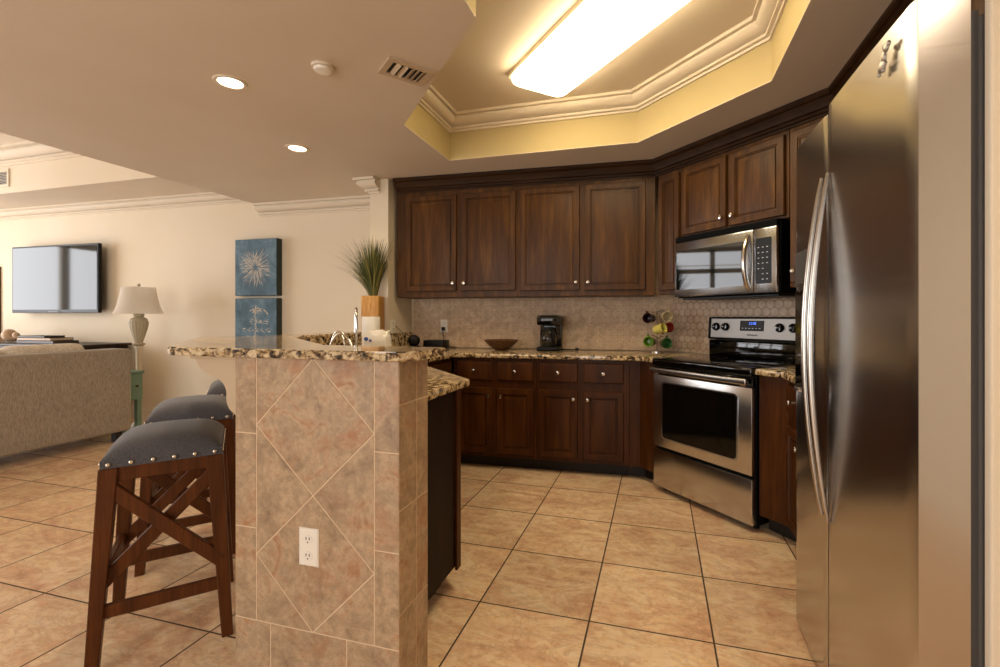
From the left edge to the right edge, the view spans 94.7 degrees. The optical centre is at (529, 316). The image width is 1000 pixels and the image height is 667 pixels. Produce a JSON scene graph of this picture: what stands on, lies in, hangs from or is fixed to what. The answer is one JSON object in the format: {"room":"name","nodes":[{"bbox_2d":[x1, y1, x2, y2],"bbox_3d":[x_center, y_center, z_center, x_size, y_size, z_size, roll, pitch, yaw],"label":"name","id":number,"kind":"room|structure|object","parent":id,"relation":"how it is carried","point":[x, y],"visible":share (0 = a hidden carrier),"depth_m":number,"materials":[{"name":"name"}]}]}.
{"room":"kitchen","nodes":[
{"label":"kitchen","id":0,"kind":"room"},
{"bbox_2d":[0,133,28,144],"bbox_3d":[-6.639,-1.850,2.252,4.960,0.001,5.980,0,0,16],"label":"ceiling","id":1,"kind":"structure","parent":0,"point":[4,138],"depth_m":4.79,"materials":[{"name":"paint"}]},
{"bbox_2d":[0,132,251,208],"bbox_3d":[-6.617,-1.615,2.464,5.730,0.470,8.000,0,0,16],"label":"ceiling","id":2,"kind":"structure","parent":0,"point":[150,186],"depth_m":4.98,"materials":[{"name":"paint"}]},
{"bbox_2d":[0,168,9,187],"bbox_3d":[-5.936,-1.550,5.153,0.300,0.200,0.013,0,0,16],"label":"ceiling vent","id":3,"kind":"object","parent":2,"relation":"in","point":[4,173],"visible":1,"depth_m":5.13,"materials":[{"name":"metal"}]},
{"bbox_2d":[0,141,81,166],"bbox_3d":[-6.639,-1.765,2.252,4.960,0.170,5.980,0,0,16],"label":"trim","id":4,"kind":"structure","parent":2,"relation":"attached to","point":[25,152],"depth_m":4.92,"materials":[{"name":"paint"}]},
{"bbox_2d":[0,202,369,406],"bbox_3d":[-4.866,-0.350,5.771,7.525,3.100,0.688,0,0,16],"label":"wall","id":5,"kind":"structure","parent":0,"point":[187,254],"depth_m":5.30,"materials":[{"name":"paint"}]},
{"bbox_2d":[0,267,0,333],"bbox_3d":[-7.268,-0.210,6.101,0.660,0.900,0.035,0,0,14],"label":"framed picture","id":6,"kind":"object","parent":5,"relation":"attached to","point":[0,267],"visible":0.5,"depth_m":6.03,"materials":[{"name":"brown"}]},
{"bbox_2d":[12,243,101,312],"bbox_3d":[-5.815,-0.465,5.689,1.470,0.830,0.130,0,0,14],"label":"television","id":7,"kind":"object","parent":5,"relation":"attached to","point":[67,278],"visible":1,"depth_m":5.62,"materials":[{"name":"black plastic"}]},
{"bbox_2d":[0,192,246,220],"bbox_3d":[-5.724,-1.323,5.681,5.720,0.115,0.100,0,0,14],"label":"trim","id":8,"kind":"structure","parent":5,"relation":"attached to","point":[207,198],"depth_m":5.46,"materials":[{"name":"paint"}]},
{"bbox_2d":[131,406,154,418],"bbox_3d":[-4.796,1.130,5.310,7.508,0.140,0.557,0,0,16],"label":"baseboard","id":9,"kind":"structure","parent":5,"relation":"attached to","point":[146,411],"depth_m":5.42,"materials":[{"name":"paint"}]},
{"bbox_2d":[235,238,281,295],"bbox_3d":[-2.951,-0.536,4.999,0.544,0.612,0.078,0,0,14],"label":"canvas painting","id":10,"kind":"object","parent":5,"relation":"attached to","point":[258,262],"visible":1,"depth_m":4.96,"materials":[{"name":"blue fabric"}]},
{"bbox_2d":[235,298,281,336],"bbox_3d":[-2.951,0.104,4.999,0.544,0.612,0.078,0,0,14],"label":"canvas painting","id":11,"kind":"object","parent":5,"relation":"attached to","point":[253,316],"visible":0.62,"depth_m":4.96,"materials":[{"name":"blue"}]},
{"bbox_2d":[0,418,817,666],"bbox_3d":[-3.789,1.260,1.677,11.600,0.120,8.000,0,0,16],"label":"floor","id":12,"kind":"structure","parent":0,"point":[558,568],"depth_m":2.07,"materials":[{"name":"tile"}]},
{"bbox_2d":[0,343,130,456],"bbox_3d":[-4.612,0.717,3.586,0.910,0.964,2.137,0,0,16],"label":"sofa","id":13,"kind":"object","parent":12,"relation":"on","point":[51,394],"visible":0.98,"depth_m":3.97,"materials":[{"name":"fabric"}]},
{"bbox_2d":[0,343,84,353],"bbox_3d":[-4.336,0.472,4.095,0.210,0.455,0.565,0,0,16],"label":"cushion","id":14,"kind":"object","parent":13,"relation":"on","point":[19,349],"depth_m":4.01,"materials":[{"name":"fabric"}]},
{"bbox_2d":[0,341,131,349],"bbox_3d":[-6.225,0.752,5.574,3.000,0.894,0.491,0,0,14],"label":"media console","id":15,"kind":"object","parent":12,"relation":"on","point":[87,345],"visible":0.16,"depth_m":5.29,"materials":[{"name":"brown wood"}]},
{"bbox_2d":[0,329,22,341],"bbox_3d":[-6.229,0.224,5.525,0.434,0.161,0.186,0,0,-4],"label":"seashell","id":16,"kind":"object","parent":15,"relation":"on","point":[9,335],"visible":0.8,"depth_m":5.46,"materials":[{"name":"beige"}]},
{"bbox_2d":[17,340,78,343],"bbox_3d":[-5.610,0.287,5.354,0.620,0.035,0.240,0,0,16],"label":"book","id":17,"kind":"object","parent":15,"relation":"on","point":[18,341],"visible":0.8,"depth_m":5.25,"materials":[{"name":"black paper"}]},
{"bbox_2d":[17,337,73,340],"bbox_3d":[-5.648,0.254,5.363,0.540,0.030,0.221,0,0,14],"label":"book","id":18,"kind":"object","parent":17,"relation":"on","point":[56,338],"visible":0.87,"depth_m":5.26,"materials":[{"name":"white paper"}]},
{"bbox_2d":[18,335,64,337],"bbox_3d":[-5.707,0.228,5.378,0.400,0.022,0.200,0,0,12],"label":"book","id":19,"kind":"object","parent":18,"relation":"on","point":[25,336],"visible":0.97,"depth_m":5.31,"materials":[{"name":"black paper"}]},
{"bbox_2d":[106,370,144,434],"bbox_3d":[-4.169,0.875,4.700,0.387,0.649,0.180,0,0,16],"label":"side table","id":20,"kind":"object","parent":12,"relation":"on","point":[136,375],"visible":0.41,"depth_m":4.69,"materials":[{"name":"green paint"}]},
{"bbox_2d":[112,284,163,428],"bbox_3d":[-4.216,0.419,4.957,0.432,1.560,0.432,0,0,16],"label":"floor lamp","id":21,"kind":"object","parent":12,"relation":"on","point":[138,301],"visible":0.92,"depth_m":4.89,"materials":[{"name":"beige fabric"}]},
{"bbox_2d":[84,419,233,666],"bbox_3d":[-1.416,0.811,1.813,0.416,0.777,0.446,0,0,-32],"label":"bar stool","id":22,"kind":"object","parent":12,"relation":"on","point":[152,451],"visible":1,"depth_m":1.68,"materials":[{"name":"brown wood"}]},
{"bbox_2d":[99,419,223,469],"bbox_3d":[-1.416,0.469,1.813,0.343,0.093,0.398,0,0,-32],"label":"seat cushion","id":23,"kind":"object","parent":22,"relation":"on","point":[155,444],"depth_m":1.68,"materials":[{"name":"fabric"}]},
{"bbox_2d":[134,395,235,576],"bbox_3d":[-1.768,0.811,2.418,0.416,0.777,0.446,0,0,-32],"label":"bar stool","id":24,"kind":"object","parent":12,"relation":"on","point":[214,407],"visible":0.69,"depth_m":2.31,"materials":[{"name":"grey leather"}]},
{"bbox_2d":[145,395,231,423],"bbox_3d":[-1.768,0.469,2.418,0.343,0.093,0.398,0,0,-32],"label":"seat cushion","id":25,"kind":"object","parent":24,"relation":"on","point":[214,407],"depth_m":2.30,"materials":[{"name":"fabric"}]},
{"bbox_2d":[204,380,235,499],"bbox_3d":[-2.019,0.811,3.188,0.416,0.777,0.446,0,0,-32],"label":"bar stool","id":26,"kind":"object","parent":12,"relation":"on","point":[217,387],"visible":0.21,"depth_m":2.98,"materials":[{"name":"grey leather"}]},
{"bbox_2d":[207,380,225,395],"bbox_3d":[-2.019,0.469,3.188,0.343,0.093,0.398,0,0,-32],"label":"seat cushion","id":27,"kind":"object","parent":26,"relation":"on","point":[217,387],"depth_m":2.98,"materials":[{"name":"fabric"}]},
{"bbox_2d":[236,357,427,666],"bbox_3d":[-0.666,0.666,1.545,0.620,1.068,0.180,0,0,16],"label":"tiled half wall","id":28,"kind":"structure","parent":12,"relation":"on","point":[337,448],"depth_m":1.45,"materials":[{"name":"beige tile"}]},
{"bbox_2d":[190,356,235,414],"bbox_3d":[-1.071,0.233,1.632,0.204,0.202,0.120,0,0,16],"label":"corbel","id":29,"kind":"object","parent":28,"relation":"attached to","point":[223,369],"visible":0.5,"depth_m":1.57,"materials":[{"name":"paint"}]},
{"bbox_2d":[167,336,445,361],"bbox_3d":[-1.037,0.117,1.815,1.636,0.030,0.625,0,0,43],"label":"countertop","id":30,"kind":"structure","parent":28,"relation":"on","point":[281,347],"depth_m":1.49,"materials":[{"name":"stone"}]},
{"bbox_2d":[299,527,318,567],"bbox_3d":[-0.702,0.730,1.457,0.074,0.120,0.008,0,0,16],"label":"wall outlet","id":31,"kind":"object","parent":28,"relation":"attached to","point":[308,537],"visible":1,"depth_m":1.45,"materials":[{"name":"white plastic"}]},
{"bbox_2d":[303,551,311,560],"bbox_3d":[-0.703,0.756,1.455,0.033,0.029,0.002,0,0,16],"label":"socket","id":32,"kind":"object","parent":31,"relation":"attached to","point":[307,555],"depth_m":1.45,"materials":[{"name":"white plastic"}]},
{"bbox_2d":[303,535,311,543],"bbox_3d":[-0.703,0.704,1.455,0.033,0.029,0.002,0,0,16],"label":"socket","id":33,"kind":"object","parent":31,"relation":"attached to","point":[307,539],"depth_m":1.45,"materials":[{"name":"white plastic"}]},
{"bbox_2d":[428,358,450,372],"bbox_3d":[-0.964,0.759,3.434,0.602,0.874,0.658,0,0,16],"label":"base cabinet","id":34,"kind":"object","parent":12,"relation":"on","point":[444,365],"visible":0.09,"depth_m":3.51,"materials":[{"name":"brown wood"}]},
{"bbox_2d":[428,389,460,600],"bbox_3d":[-0.774,0.759,2.395,0.535,0.874,1.735,0,0,-28],"label":"base cabinet","id":35,"kind":"object","parent":12,"relation":"on","point":[444,412],"visible":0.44,"depth_m":1.93,"materials":[{"name":"brown wood"}]},
{"bbox_2d":[428,347,708,400],"bbox_3d":[-0.161,0.303,2.882,2.685,0.035,2.662,0,0,16],"label":"countertop","id":36,"kind":"structure","parent":35,"relation":"on","point":[440,383],"depth_m":3.51,"materials":[{"name":"stone"}]},
{"bbox_2d":[329,330,352,345],"bbox_3d":[-1.021,0.179,2.496,0.344,0.208,0.198,0,0,26],"label":"dish rack","id":37,"kind":"object","parent":36,"relation":"on","point":[337,333],"visible":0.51,"depth_m":2.44,"materials":[{"name":"silver metal"}]},
{"bbox_2d":[270,331,412,346],"bbox_3d":[-1.444,0.203,3.491,0.447,0.165,1.916,0,0,6],"label":"granite ledge","id":38,"kind":"object","parent":36,"relation":"on","point":[397,339],"visible":0.35,"depth_m":3.43,"materials":[{"name":"beige stone"}]},
{"bbox_2d":[335,237,396,330],"bbox_3d":[-1.411,-0.293,3.922,0.578,0.825,0.686,0,0,-23],"label":"potted plant","id":39,"kind":"object","parent":38,"relation":"on","point":[372,305],"visible":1,"depth_m":3.89,"materials":[{"name":"green plant"}]},
{"bbox_2d":[354,307,361,345],"bbox_3d":[-1.240,0.107,3.283,0.078,0.356,0.240,0,0,-8],"label":"faucet","id":40,"kind":"object","parent":36,"relation":"on","point":[355,308],"visible":0.54,"depth_m":3.20,"materials":[{"name":"silver metal"}]},
{"bbox_2d":[362,317,379,340],"bbox_3d":[-1.158,0.141,3.349,0.140,0.288,0.140,0,0,16],"label":"paper towel roll","id":41,"kind":"object","parent":36,"relation":"on","point":[368,323],"visible":0.24,"depth_m":3.30,"materials":[{"name":"white paper"}]},
{"bbox_2d":[362,329,391,345],"bbox_3d":[-0.964,0.182,2.894,0.182,0.206,0.140,0,0,-10],"label":"pack","id":42,"kind":"object","parent":36,"relation":"on","point":[376,337],"visible":0.56,"depth_m":2.84,"materials":[{"name":"white"}]},
{"bbox_2d":[396,326,419,346],"bbox_3d":[-1.095,0.182,4.107,0.227,0.208,0.090,0,0,-2],"label":"phone","id":43,"kind":"object","parent":36,"relation":"on","point":[413,340],"visible":0.87,"depth_m":4.08,"materials":[{"name":"black plastic"}]},
{"bbox_2d":[423,339,448,347],"bbox_3d":[-0.862,0.248,4.231,0.200,0.075,0.140,0,0,13],"label":"box","id":44,"kind":"object","parent":36,"relation":"on","point":[431,342],"visible":0.71,"depth_m":4.17,"materials":[{"name":"black plastic"}]},
{"bbox_2d":[484,339,517,349],"bbox_3d":[-0.251,0.241,3.987,0.304,0.088,0.304,0,0,16],"label":"woven bowl","id":45,"kind":"object","parent":36,"relation":"on","point":[496,344],"visible":1,"depth_m":3.90,"materials":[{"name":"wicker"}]},
{"bbox_2d":[537,315,578,350],"bbox_3d":[0.243,0.136,3.924,0.340,0.300,0.263,0,0,13],"label":"coffee maker","id":46,"kind":"object","parent":36,"relation":"on","point":[551,326],"visible":1,"depth_m":3.86,"materials":[{"name":"black plastic"}]},
{"bbox_2d":[649,310,664,352],"bbox_3d":[1.036,0.115,3.753,0.130,0.342,0.132,0,0,13],"label":"mug tree","id":47,"kind":"object","parent":36,"relation":"on","point":[655,351],"visible":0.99,"depth_m":3.73,"materials":[{"name":"silver metal"}]},
{"bbox_2d":[642,311,655,322],"bbox_3d":[0.965,-0.001,3.710,0.084,0.101,0.091,0,0,41],"label":"mug","id":48,"kind":"object","parent":47,"relation":"hanging from","point":[647,317],"visible":1,"depth_m":3.71,"materials":[{"name":"black ceramic"}]},
{"bbox_2d":[643,334,655,346],"bbox_3d":[0.969,0.188,3.709,0.084,0.103,0.094,0,0,34],"label":"mug","id":49,"kind":"object","parent":47,"relation":"hanging from","point":[648,341],"visible":1,"depth_m":3.71,"materials":[{"name":"green ceramic"}]},
{"bbox_2d":[653,322,666,333],"bbox_3d":[1.037,0.090,3.660,0.094,0.095,0.103,0,0,-36],"label":"mug","id":50,"kind":"object","parent":47,"relation":"hanging from","point":[660,328],"visible":1,"depth_m":3.64,"materials":[{"name":"yellow ceramic"}]},
{"bbox_2d":[660,335,671,348],"bbox_3d":[1.083,0.197,3.683,0.084,0.106,0.090,0,0,-1],"label":"mug","id":51,"kind":"object","parent":47,"relation":"hanging from","point":[666,343],"visible":1,"depth_m":3.69,"materials":[{"name":"green ceramic"}]},
{"bbox_2d":[660,309,672,321],"bbox_3d":[1.085,-0.013,3.683,0.084,0.108,0.087,0,0,-5],"label":"mug","id":52,"kind":"object","parent":47,"relation":"hanging from","point":[666,316],"visible":1,"depth_m":3.69,"materials":[{"name":"beige ceramic"}]},
{"bbox_2d":[661,322,673,333],"bbox_3d":[1.125,0.093,3.801,0.096,0.100,0.085,0,0,-32],"label":"mug","id":53,"kind":"object","parent":47,"relation":"hanging from","point":[670,327],"visible":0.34,"depth_m":3.78,"materials":[{"name":"red ceramic"}]},
{"bbox_2d":[454,357,538,467],"bbox_3d":[-0.221,0.759,3.887,0.680,0.874,0.642,0,0,13],"label":"base cabinet","id":54,"kind":"object","parent":12,"relation":"on","point":[499,403],"visible":0.91,"depth_m":3.61,"materials":[{"name":"brown wood"}]},
{"bbox_2d":[537,359,629,474],"bbox_3d":[0.454,0.759,3.732,0.701,0.874,0.642,0,0,13],"label":"base cabinet","id":55,"kind":"object","parent":12,"relation":"on","point":[583,406],"visible":0.98,"depth_m":3.46,"materials":[{"name":"brown wood"}]},
{"bbox_2d":[630,361,656,479],"bbox_3d":[0.916,0.759,3.511,0.605,0.874,0.439,0,0,44],"label":"cabinet filler","id":56,"kind":"object","parent":12,"relation":"on","point":[642,446],"visible":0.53,"depth_m":3.37,"materials":[{"name":"brown wood"}]},
{"bbox_2d":[649,317,794,528],"bbox_3d":[1.304,0.600,3.020,0.696,1.200,0.780,0,0,-29],"label":"range","id":57,"kind":"object","parent":12,"relation":"on","point":[706,407],"visible":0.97,"depth_m":2.87,"materials":[{"name":"silver metal"}]},
{"bbox_2d":[652,355,794,376],"bbox_3d":[1.284,0.307,3.008,0.577,0.049,0.764,0,0,-29],"label":"cooktop","id":58,"kind":"object","parent":57,"relation":"in","point":[704,365],"depth_m":2.92,"materials":[{"name":"black glass"}]},
{"bbox_2d":[759,375,795,541],"bbox_3d":[1.564,0.759,2.438,0.454,0.874,0.547,0,0,-22],"label":"cabinet filler","id":59,"kind":"object","parent":12,"relation":"on","point":[773,416],"visible":0.29,"depth_m":2.49,"materials":[{"name":"brown wood"}]},
{"bbox_2d":[786,381,795,537],"bbox_3d":[1.532,0.759,2.021,0.652,0.874,0.653,0,0,16],"label":"base cabinet","id":60,"kind":"object","parent":12,"relation":"on","point":[790,391],"visible":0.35,"depth_m":2.30,"materials":[{"name":"brown wood"}]},
{"bbox_2d":[755,366,794,383],"bbox_3d":[1.565,0.303,2.294,0.751,0.035,1.199,0,0,16],"label":"countertop","id":61,"kind":"structure","parent":60,"relation":"on","point":[786,372],"depth_m":2.46,"materials":[{"name":"stone"}]},
{"bbox_2d":[794,0,984,666],"bbox_3d":[1.247,0.264,1.288,0.812,1.868,0.874,0,0,16],"label":"refrigerator","id":62,"kind":"object","parent":12,"relation":"on","point":[889,386],"visible":1,"depth_m":1.03,"materials":[{"name":"grey metal"}]},
{"bbox_2d":[877,40,890,77],"bbox_3d":[0.817,-0.596,1.063,0.009,0.062,0.056,0,0,16],"label":"magnet","id":63,"kind":"object","parent":62,"relation":"attached to","point":[881,67],"visible":1,"depth_m":1.06,"materials":[{"name":"grey metal"}]},
{"bbox_2d":[0,0,891,202],"bbox_3d":[-1.029,-1.385,0.909,5.870,0.330,8.000,0,0,16],"label":"ceiling","id":64,"kind":"structure","parent":0,"point":[126,83],"depth_m":2.53,"materials":[{"name":"paint"}]},
{"bbox_2d":[212,74,247,89],"bbox_3d":[-1.556,-1.217,2.390,0.156,0.006,0.156,0,0,16],"label":"recessed light","id":65,"kind":"object","parent":64,"relation":"in","point":[226,81],"visible":1,"depth_m":2.39,"materials":[{"name":"glass"}]},
{"bbox_2d":[285,144,308,152],"bbox_3d":[-1.681,-1.217,3.322,0.156,0.006,0.156,0,0,16],"label":"recessed light","id":66,"kind":"object","parent":64,"relation":"in","point":[292,147],"visible":1,"depth_m":3.32,"materials":[{"name":"glass"}]},
{"bbox_2d":[311,60,333,75],"bbox_3d":[-1.007,-1.205,2.237,0.104,0.030,0.104,0,0,16],"label":"smoke detector","id":67,"kind":"object","parent":64,"relation":"attached to","point":[320,67],"visible":1,"depth_m":2.21,"materials":[{"name":"paint"}]},
{"bbox_2d":[378,56,434,86],"bbox_3d":[-0.613,-1.212,2.283,0.230,0.017,0.170,0,0,-36],"label":"ceiling vent","id":68,"kind":"object","parent":64,"relation":"in","point":[393,67],"visible":1,"depth_m":2.27,"materials":[{"name":"metal"}]},
{"bbox_2d":[370,176,664,373],"bbox_3d":[-0.035,-0.175,4.250,2.604,2.750,1.030,0,0,16],"label":"wall","id":69,"kind":"structure","parent":0,"point":[383,205],"depth_m":4.08,"materials":[{"name":"paint"}]},
{"bbox_2d":[252,176,379,216],"bbox_3d":[-2.149,-1.157,4.529,1.830,0.125,0.644,0,0,16],"label":"trim","id":70,"kind":"structure","parent":69,"relation":"attached to","point":[371,184],"depth_m":4.77,"materials":[{"name":"paint"}]},
{"bbox_2d":[390,320,394,332],"bbox_3d":[-1.226,0.085,4.120,0.008,0.120,0.074,0,0,16],"label":"wall outlet","id":71,"kind":"object","parent":69,"relation":"attached to","point":[392,322],"visible":0.99,"depth_m":4.11,"materials":[{"name":"white plastic"}]},
{"bbox_2d":[397,186,524,298],"bbox_3d":[-0.614,-0.666,4.124,1.114,0.987,0.377,0,0,13],"label":"upper cabinet","id":72,"kind":"object","parent":69,"relation":"attached to","point":[452,244],"visible":0.98,"depth_m":3.97,"materials":[{"name":"brown wood"}]},
{"bbox_2d":[413,294,672,350],"bbox_3d":[0.046,0.042,4.165,2.393,0.484,0.012,0,0,13],"label":"tile backsplash","id":73,"kind":"structure","parent":69,"relation":"attached to","point":[603,323],"depth_m":4.15,"materials":[{"name":"tile"}]},
{"bbox_2d":[440,320,447,331],"bbox_3d":[-0.813,0.085,4.352,0.074,0.120,0.008,0,0,13],"label":"wall outlet","id":74,"kind":"object","parent":73,"relation":"attached to","point":[443,323],"visible":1,"depth_m":4.35,"materials":[{"name":"white plastic"}]},
{"bbox_2d":[518,177,654,297],"bbox_3d":[0.474,-0.666,3.875,1.114,0.987,0.377,0,0,13],"label":"upper cabinet","id":75,"kind":"object","parent":69,"relation":"attached to","point":[587,238],"visible":0.98,"depth_m":3.72,"materials":[{"name":"brown wood"}]},
{"bbox_2d":[393,0,914,193],"bbox_3d":[0.581,-1.161,2.895,1.517,0.117,4.067,0,0,-36],"label":"crown molding","id":76,"kind":"structure","parent":69,"relation":"attached to","point":[814,106],"depth_m":3.29,"materials":[{"name":"brown wood"}]},
{"bbox_2d":[682,129,789,235],"bbox_3d":[1.436,-0.872,3.112,0.362,0.576,0.804,0,0,-29],"label":"upper cabinet","id":77,"kind":"object","parent":69,"relation":"attached to","point":[749,183],"visible":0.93,"depth_m":2.98,"materials":[{"name":"brown wood"}]},
{"bbox_2d":[675,218,795,300],"bbox_3d":[1.391,-0.352,3.097,0.453,0.455,0.784,0,0,-29],"label":"microwave","id":78,"kind":"object","parent":77,"relation":"attached to","point":[752,260],"visible":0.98,"depth_m":2.91,"materials":[{"name":"silver metal"}]},
{"bbox_2d":[431,0,756,110],"bbox_3d":[0.008,-1.550,1.892,2.131,0.001,2.950,0,0,16],"label":"ceiling","id":79,"kind":"structure","parent":0,"point":[502,32],"depth_m":2.65,"materials":[{"name":"paint"}]},
{"bbox_2d":[508,0,689,96],"bbox_3d":[0.362,-1.502,2.411,0.400,0.094,1.380,0,0,-29],"label":"ceiling light","id":80,"kind":"object","parent":79,"relation":"attached to","point":[592,33],"visible":1,"depth_m":2.44,"materials":[{"name":"plastic"}]},
{"bbox_2d":[418,0,787,132],"bbox_3d":[0.008,-1.492,1.892,2.131,0.115,2.950,0,0,16],"label":"trim","id":81,"kind":"structure","parent":79,"relation":"attached to","point":[759,28],"depth_m":3.14,"materials":[{"name":"paint"}]},
{"bbox_2d":[985,0,999,666],"bbox_3d":[1.423,-0.175,0.770,1.070,2.750,0.022,0,0,16],"label":"wall","id":82,"kind":"structure","parent":0,"point":[992,7],"depth_m":0.90,"materials":[{"name":"paint"}]},
{"bbox_2d":[971,0,984,16],"bbox_3d":[1.464,-0.945,1.238,0.372,0.430,0.888,0,0,16],"label":"upper cabinet","id":83,"kind":"object","parent":82,"relation":"attached to","point":[979,5],"visible":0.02,"depth_m":1.38,"materials":[{"name":"brown wood"}]},
{"bbox_3d":[1.891,-0.175,3.385,1.571,2.750,1.665,0,0,16],"label":"wall","id":84,"kind":"structure","parent":0,"visible":0},
{"bbox_2d":[659,167,682,294],"bbox_3d":[1.193,-0.666,3.574,0.331,0.987,0.234,0,0,-29],"label":"upper cabinet","id":85,"kind":"object","parent":84,"relation":"attached to","point":[670,183],"visible":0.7,"depth_m":3.49,"materials":[{"name":"brown wood"}]},
{"bbox_2d":[673,295,794,353],"bbox_3d":[1.614,0.017,3.191,0.012,0.534,1.616,0,0,-29],"label":"tile backsplash","id":86,"kind":"structure","parent":84,"relation":"attached to","point":[690,317],"depth_m":3.60,"materials":[{"name":"tile"}]},
{"bbox_2d":[790,116,824,287],"bbox_3d":[1.700,-0.666,2.644,0.362,0.987,0.264,0,0,-29],"label":"upper cabinet","id":87,"kind":"object","parent":84,"relation":"attached to","point":[798,134],"visible":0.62,"depth_m":2.66,"materials":[{"name":"brown wood"}]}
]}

